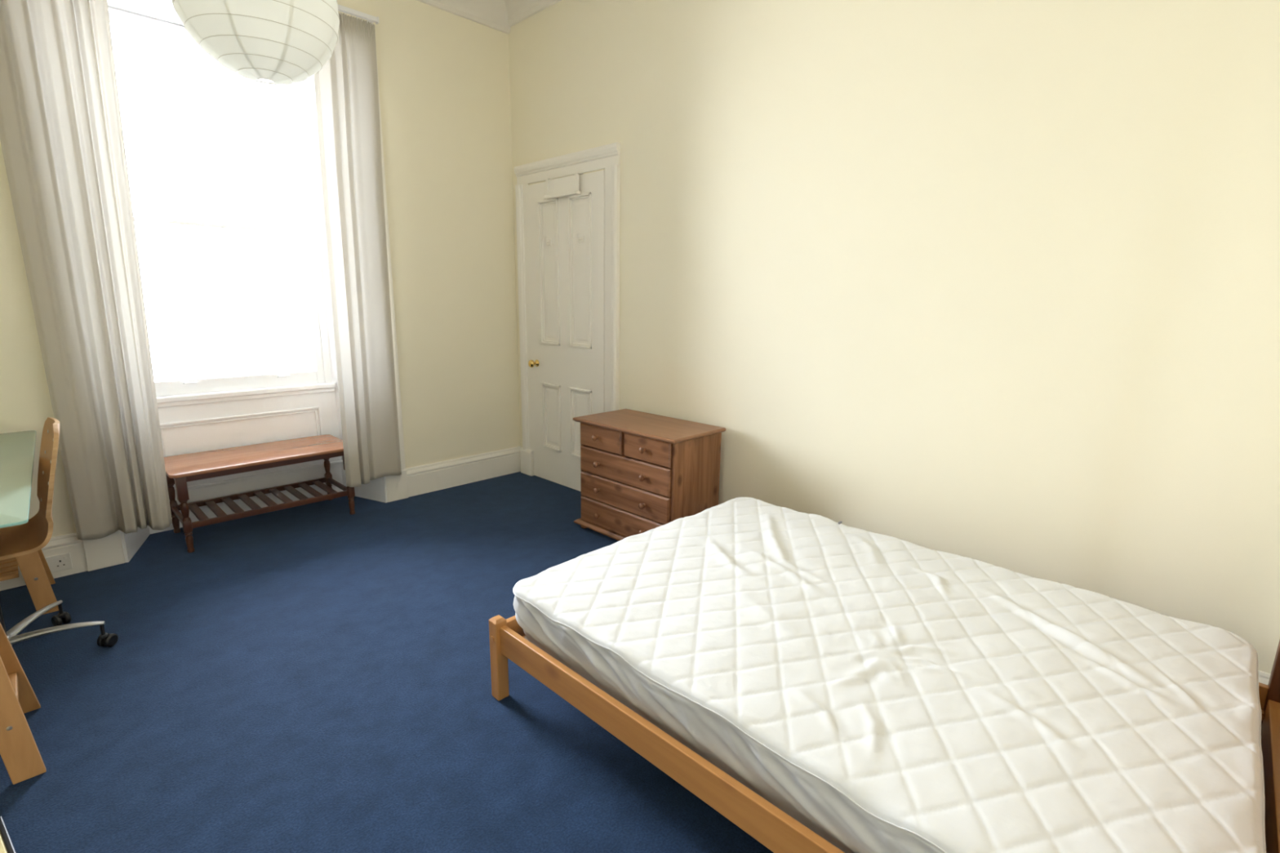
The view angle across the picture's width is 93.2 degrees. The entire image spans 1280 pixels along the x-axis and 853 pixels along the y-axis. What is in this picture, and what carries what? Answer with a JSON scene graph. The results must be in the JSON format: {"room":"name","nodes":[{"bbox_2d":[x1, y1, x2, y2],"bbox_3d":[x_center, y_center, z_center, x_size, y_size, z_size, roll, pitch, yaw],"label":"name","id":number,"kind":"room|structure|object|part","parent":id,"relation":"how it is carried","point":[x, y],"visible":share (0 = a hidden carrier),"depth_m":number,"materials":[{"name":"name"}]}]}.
{"room":"bedroom","nodes":[
{"label":"bedroom","id":0,"kind":"room"},
{"bbox_2d":[0,0,520,537],"bbox_3d":[-2.378,-1.067,3.426,0.764,3.400,4.030,12,17,43],"label":"wall","id":1,"kind":"structure","parent":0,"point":[444,79],"depth_m":4.16,"materials":[{"name":"beige paint"}]},
{"bbox_2d":[0,532,87,591],"bbox_3d":[-3.199,0.710,2.703,0.027,0.205,1.070,12,17,43],"label":"baseboard","id":2,"kind":"structure","parent":1,"relation":"attached to","point":[68,543],"depth_m":3.02,"materials":[{"name":"white paint"}]},
{"bbox_2d":[44,552,72,573],"bbox_3d":[-2.901,0.681,2.984,0.011,0.084,0.144,12,17,43],"label":"wall socket","id":3,"kind":"object","parent":2,"relation":"attached to","point":[63,562],"visible":0.59,"depth_m":3.00,"materials":[{"name":"white plastic"}]},
{"bbox_2d":[108,6,342,533],"bbox_3d":[-2.542,-0.848,3.708,0.172,2.850,1.236,12,17,43],"label":"window","id":4,"kind":"structure","parent":1,"relation":"in","point":[200,415],"depth_m":3.87,"materials":[{"name":"white paint"}]},
{"bbox_3d":[-2.557,-1.722,3.548,0.040,1.063,1.026,12,17,43],"label":"sash","id":5,"kind":"part","parent":4,"relation":"part of","materials":[{"name":"white glass"}]},
{"bbox_3d":[-2.540,-1.234,3.628,0.165,2.060,1.236,12,17,43],"label":"frame","id":6,"kind":"part","parent":4,"relation":"part of","materials":[{"name":"white paint"}]},
{"bbox_3d":[-2.535,-0.723,3.726,0.040,1.000,1.026,12,17,43],"label":"sash","id":7,"kind":"part","parent":4,"relation":"part of","materials":[{"name":"white glass"}]},
{"bbox_3d":[-2.556,0.160,3.923,0.170,0.790,1.236,12,17,43],"label":"apron panel","id":8,"kind":"part","parent":4,"relation":"part of","materials":[{"name":"white paint"}]},
{"bbox_3d":[-2.551,-0.207,3.844,0.172,0.060,1.126,12,17,43],"label":"sill","id":9,"kind":"part","parent":4,"relation":"part of","materials":[{"name":"white paint"}]},
{"bbox_2d":[82,0,408,571],"bbox_3d":[-2.411,-0.869,3.567,0.586,2.954,1.689,12,17,43],"label":"window surround","id":10,"kind":"object","parent":1,"relation":"attached to","point":[117,548],"visible":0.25,"depth_m":3.88,"materials":[{"name":"white paint"}]},
{"bbox_3d":[-1.677,-1.036,3.901,0.034,2.740,0.145,12,17,43],"label":"architrave","id":11,"kind":"part","parent":10,"relation":"part of","materials":[{"name":"white paint"}]},
{"bbox_2d":[337,4,378,24],"bbox_3d":[-2.188,-2.290,3.011,0.127,0.033,1.725,12,17,43],"label":"track","id":12,"kind":"object","parent":1,"relation":"attached to","point":[370,18],"visible":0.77,"depth_m":3.50,"materials":[{"name":"white paint"}]},
{"bbox_2d":[0,0,172,540],"bbox_3d":[-2.577,-0.816,2.827,0.120,2.784,0.445,12,17,43],"label":"curtain","id":13,"kind":"object","parent":12,"relation":"hanging from","point":[62,136],"visible":0.99,"depth_m":2.82,"materials":[{"name":"beige fabric"}]},
{"bbox_2d":[313,12,401,487],"bbox_3d":[-1.733,-0.997,3.717,0.101,2.779,0.416,8,14,30],"label":"curtain","id":14,"kind":"object","parent":12,"relation":"hanging from","point":[346,86],"visible":0.93,"depth_m":3.70,"materials":[{"name":"beige fabric"}]},
{"bbox_2d":[406,446,521,497],"bbox_3d":[-1.308,0.331,4.604,0.027,0.205,0.978,12,17,43],"label":"baseboard","id":15,"kind":"structure","parent":1,"relation":"attached to","point":[429,477],"depth_m":4.55,"materials":[{"name":"white paint"}]},
{"bbox_2d":[0,471,773,852],"bbox_3d":[-0.875,0.983,2.341,5.025,0.120,4.030,12,17,43],"label":"floor","id":16,"kind":"structure","parent":0,"point":[313,677],"depth_m":2.10,"materials":[{"name":"blue carpet"}]},
{"bbox_2d":[0,816,16,852],"bbox_3d":[-1.623,1.095,1.407,0.370,0.032,0.250,9,15,35],"label":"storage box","id":17,"kind":"object","parent":16,"relation":"on","point":[6,846],"visible":1,"depth_m":1.54,"materials":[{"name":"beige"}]},
{"bbox_2d":[0,622,46,784],"bbox_3d":[-2.149,0.682,1.622,0.421,0.736,0.690,12,17,43],"label":"trestle","id":18,"kind":"object","parent":16,"relation":"on","point":[22,759],"visible":1,"depth_m":1.77,"materials":[{"name":"brown wood"}]},
{"bbox_3d":[-2.054,0.642,1.901,0.068,0.700,0.218,-3,12,-15],"label":"leg","id":19,"kind":"part","parent":18,"relation":"part of","materials":[{"name":"brown wood"}]},
{"bbox_2d":[0,548,58,614],"bbox_3d":[-2.963,0.481,2.516,0.377,0.736,0.690,12,17,43],"label":"trestle","id":20,"kind":"object","parent":16,"relation":"on","point":[35,571],"visible":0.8,"depth_m":2.66,"materials":[{"name":"brown wood"}]},
{"bbox_2d":[0,430,36,528],"bbox_3d":[-2.574,0.200,2.054,0.735,0.016,1.590,-11,16,-43],"label":"desk","id":21,"kind":"object","parent":20,"relation":"on","point":[17,449],"visible":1,"depth_m":2.15,"materials":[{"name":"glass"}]},
{"bbox_3d":[-2.861,0.443,2.787,0.066,0.700,0.203,-2,12,-11],"label":"leg","id":22,"kind":"part","parent":20,"relation":"part of","materials":[{"name":"brown wood"}]},
{"bbox_2d":[0,417,118,647],"bbox_3d":[-2.382,0.467,2.183,0.622,0.918,0.645,12,17,43],"label":"swivel chair","id":23,"kind":"object","parent":16,"relation":"on","point":[28,538],"visible":0.89,"depth_m":2.32,"materials":[{"name":"brown wood"}]},
{"bbox_3d":[-2.436,0.775,2.431,0.044,0.041,0.290,-1,12,-9],"label":"arm","id":24,"kind":"part","parent":23,"relation":"part of","materials":[{"name":"silver metal"}]},
{"bbox_3d":[-2.263,0.795,2.346,0.290,0.041,0.044,-5,13,-27],"label":"arm","id":25,"kind":"part","parent":23,"relation":"part of","materials":[{"name":"silver metal"}]},
{"bbox_2d":[164,434,355,552],"bbox_3d":[-2.309,0.377,3.723,0.487,0.455,0.958,12,17,43],"label":"coffee table","id":26,"kind":"object","parent":16,"relation":"on","point":[180,469],"visible":0.84,"depth_m":3.60,"materials":[{"name":"brown wood"}]},
{"bbox_3d":[-2.750,0.417,3.556,0.046,0.434,0.046,12,17,43],"label":"leg","id":27,"kind":"part","parent":26,"relation":"part of","materials":[{"name":"brown wood"}]},
{"bbox_3d":[-2.611,0.514,3.437,0.391,0.026,0.020,12,17,43],"label":"shelf rail","id":28,"kind":"part","parent":26,"relation":"part of","materials":[{"name":"brown wood"}]},
{"bbox_3d":[-2.470,0.478,3.290,0.046,0.434,0.046,12,17,43],"label":"leg","id":29,"kind":"part","parent":26,"relation":"part of","materials":[{"name":"brown wood"}]},
{"bbox_3d":[-2.450,0.424,3.873,0.020,0.032,0.862,12,17,43],"label":"shelf rail","id":30,"kind":"part","parent":26,"relation":"part of","materials":[{"name":"brown wood"}]},
{"bbox_3d":[-2.170,0.485,3.607,0.020,0.032,0.862,12,17,43],"label":"shelf rail","id":31,"kind":"part","parent":26,"relation":"part of","materials":[{"name":"brown wood"}]},
{"bbox_3d":[-2.148,0.296,4.161,0.046,0.434,0.046,12,17,43],"label":"leg","id":32,"kind":"part","parent":26,"relation":"part of","materials":[{"name":"brown wood"}]},
{"bbox_3d":[-2.009,0.393,4.042,0.391,0.026,0.020,12,17,43],"label":"shelf rail","id":33,"kind":"part","parent":26,"relation":"part of","materials":[{"name":"brown wood"}]},
{"bbox_3d":[-1.868,0.357,3.895,0.046,0.434,0.046,12,17,43],"label":"leg","id":34,"kind":"part","parent":26,"relation":"part of","materials":[{"name":"brown wood"}]},
{"bbox_2d":[573,408,725,541],"bbox_3d":[0.031,0.318,3.566,0.804,0.696,0.450,12,17,43],"label":"dresser","id":35,"kind":"object","parent":16,"relation":"on","point":[641,472],"visible":0.77,"depth_m":3.38,"materials":[{"name":"brown wood"}]},
{"bbox_3d":[-0.261,0.065,3.509,0.035,0.035,0.033,12,17,43],"label":"knob","id":36,"kind":"part","parent":35,"relation":"part of","materials":[{"name":"brown wood"}]},
{"bbox_3d":[-0.255,0.222,3.534,0.035,0.035,0.033,12,17,43],"label":"knob","id":37,"kind":"part","parent":35,"relation":"part of","materials":[{"name":"brown wood"}]},
{"bbox_3d":[-0.257,0.530,3.597,0.035,0.035,0.033,12,17,43],"label":"knob","id":38,"kind":"part","parent":35,"relation":"part of","materials":[{"name":"brown wood"}]},
{"bbox_3d":[-0.256,0.377,3.566,0.035,0.035,0.033,12,17,43],"label":"knob","id":39,"kind":"part","parent":35,"relation":"part of","materials":[{"name":"brown wood"}]},
{"bbox_3d":[-0.225,0.067,3.521,0.354,0.134,0.034,12,17,43],"label":"drawer","id":40,"kind":"part","parent":35,"relation":"part of","materials":[{"name":"brown wood"}]},
{"bbox_3d":[-0.099,0.553,3.493,0.722,0.150,0.034,12,17,43],"label":"drawer","id":41,"kind":"part","parent":35,"relation":"part of","materials":[{"name":"brown wood"}]},
{"bbox_3d":[-0.097,0.399,3.461,0.722,0.151,0.034,12,17,43],"label":"drawer","id":42,"kind":"part","parent":35,"relation":"part of","materials":[{"name":"brown wood"}]},
{"bbox_3d":[-0.095,0.243,3.427,0.722,0.154,0.034,12,17,43],"label":"drawer","id":43,"kind":"part","parent":35,"relation":"part of","materials":[{"name":"brown wood"}]},
{"bbox_3d":[0.012,0.435,3.312,0.035,0.035,0.033,12,17,43],"label":"knob","id":44,"kind":"part","parent":35,"relation":"part of","materials":[{"name":"brown wood"}]},
{"bbox_3d":[0.012,0.279,3.280,0.035,0.035,0.033,12,17,43],"label":"knob","id":45,"kind":"part","parent":35,"relation":"part of","materials":[{"name":"brown wood"}]},
{"bbox_3d":[0.013,0.127,3.249,0.035,0.035,0.033,12,17,43],"label":"knob","id":46,"kind":"part","parent":35,"relation":"part of","materials":[{"name":"brown wood"}]},
{"bbox_3d":[0.041,0.125,3.268,0.346,0.134,0.034,12,17,43],"label":"drawer","id":47,"kind":"part","parent":35,"relation":"part of","materials":[{"name":"brown wood"}]},
{"bbox_3d":[0.309,0.357,3.329,0.018,0.620,0.397,12,17,43],"label":"panel","id":48,"kind":"part","parent":35,"relation":"part of","materials":[{"name":"brown wood"}]},
{"bbox_2d":[488,614,1279,852],"bbox_3d":[0.708,0.621,1.932,1.987,0.800,1.502,12,17,43],"label":"frame","id":49,"kind":"object","parent":16,"relation":"on","point":[780,833],"visible":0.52,"depth_m":1.60,"materials":[{"name":"brown wood"}]},
{"bbox_3d":[-0.497,0.814,2.135,0.046,0.307,0.046,12,17,43],"label":"leg","id":50,"kind":"part","parent":49,"relation":"part of","materials":[{"name":"brown wood"}]},
{"bbox_3d":[0.012,0.636,2.628,0.024,0.099,1.412,12,17,43],"label":"foot rail","id":51,"kind":"part","parent":49,"relation":"part of","materials":[{"name":"brown wood"}]},
{"bbox_3d":[0.202,0.887,1.461,1.899,0.099,0.024,12,17,43],"label":"rail","id":52,"kind":"part","parent":49,"relation":"part of","materials":[{"name":"brown wood"}]},
{"bbox_2d":[512,497,1266,852],"bbox_3d":[0.685,0.673,1.962,1.877,0.229,1.425,12,17,43],"label":"mattress","id":53,"kind":"object","parent":49,"relation":"on","point":[884,694],"visible":1,"depth_m":1.57,"materials":[{"name":"white fabric"}]},
{"bbox_3d":[1.210,0.684,2.474,1.899,0.099,0.024,12,17,43],"label":"rail","id":54,"kind":"part","parent":49,"relation":"part of","materials":[{"name":"brown wood"}]},
{"bbox_3d":[1.911,0.669,1.782,0.046,0.800,0.046,12,17,43],"label":"headboard post","id":55,"kind":"part","parent":49,"relation":"part of","materials":[{"name":"brown wood"}]},
{"bbox_3d":[1.400,0.976,1.316,0.036,0.120,1.412,12,17,43],"label":"head rail","id":56,"kind":"part","parent":49,"relation":"part of","materials":[{"name":"brown wood"}]},
{"bbox_2d":[508,0,1279,673],"bbox_3d":[0.645,-0.979,3.202,4.327,3.400,0.148,12,17,43],"label":"wall","id":57,"kind":"structure","parent":0,"point":[995,282],"depth_m":2.48,"materials":[{"name":"beige paint"}]},
{"bbox_2d":[503,0,561,26],"bbox_3d":[0.539,-2.548,2.735,4.326,0.137,0.215,12,17,43],"label":"crown molding","id":58,"kind":"structure","parent":57,"relation":"attached to","point":[518,11],"depth_m":4.10,"materials":[{"name":"white paint"}]},
{"bbox_2d":[513,142,620,475],"bbox_3d":[-0.544,-0.681,4.309,1.106,2.326,0.041,12,17,43],"label":"door surround","id":59,"kind":"object","parent":57,"relation":"attached to","point":[606,157],"visible":0.94,"depth_m":4.05,"materials":[{"name":"white paint"}]},
{"bbox_3d":[-0.877,-0.784,4.622,0.130,2.008,0.036,12,17,43],"label":"architrave","id":60,"kind":"part","parent":59,"relation":"part of","materials":[{"name":"white paint"}]},
{"bbox_2d":[527,169,604,491],"bbox_3d":[-0.555,-0.614,4.298,0.820,2.186,0.090,12,17,43],"label":"door","id":61,"kind":"structure","parent":59,"relation":"attached to","point":[566,234],"depth_m":4.28,"materials":[{"name":"white paint"}]},
{"bbox_3d":[-0.805,-0.475,4.563,0.058,0.058,0.072,12,17,43],"label":"knob","id":62,"kind":"part","parent":61,"relation":"part of","materials":[{"name":"gold metal"}]},
{"bbox_3d":[-0.647,-1.095,4.338,0.226,1.010,0.028,12,17,43],"label":"panel","id":63,"kind":"part","parent":61,"relation":"part of","materials":[{"name":"white paint"}]},
{"bbox_3d":[-0.661,-0.071,4.556,0.226,0.503,0.028,12,17,43],"label":"panel","id":64,"kind":"part","parent":61,"relation":"part of","materials":[{"name":"white paint"}]},
{"bbox_3d":[-0.519,-1.615,4.072,0.356,0.132,0.066,12,17,43],"label":"over door hook rail","id":65,"kind":"part","parent":61,"relation":"part of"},
{"bbox_3d":[-0.405,-1.042,4.108,0.237,1.010,0.028,12,17,43],"label":"panel","id":66,"kind":"part","parent":61,"relation":"part of","materials":[{"name":"white paint"}]},
{"bbox_3d":[-0.419,-0.019,4.325,0.237,0.503,0.028,12,17,43],"label":"panel","id":67,"kind":"part","parent":61,"relation":"part of","materials":[{"name":"white paint"}]},
{"bbox_3d":[-0.521,-1.754,4.075,1.086,0.130,0.036,12,17,43],"label":"architrave","id":68,"kind":"part","parent":59,"relation":"part of","materials":[{"name":"white paint"}]},
{"bbox_3d":[-0.194,-0.544,3.991,0.130,2.198,0.036,12,17,43],"label":"architrave","id":69,"kind":"part","parent":59,"relation":"part of","materials":[{"name":"white paint"}]},
{"bbox_2d":[1258,670,1271,684],"bbox_3d":[0.978,0.685,3.076,3.165,0.205,0.027,12,17,43],"label":"baseboard","id":70,"kind":"structure","parent":57,"relation":"attached to","point":[1264,677],"depth_m":2.01,"materials":[{"name":"white paint"}]},
{"bbox_3d":[-0.830,-2.459,1.609,5.025,0.120,4.030,12,17,43],"label":"ceiling","id":71,"kind":"structure","parent":0,"visible":0},
{"bbox_2d":[171,0,339,84],"bbox_3d":[-1.278,-1.818,1.948,0.494,1.286,0.494,12,17,43],"label":"paper lantern","id":72,"kind":"object","parent":71,"relation":"hanging from","point":[267,42],"visible":1,"depth_m":1.94,"materials":[{"name":"white paper"}]}
]}

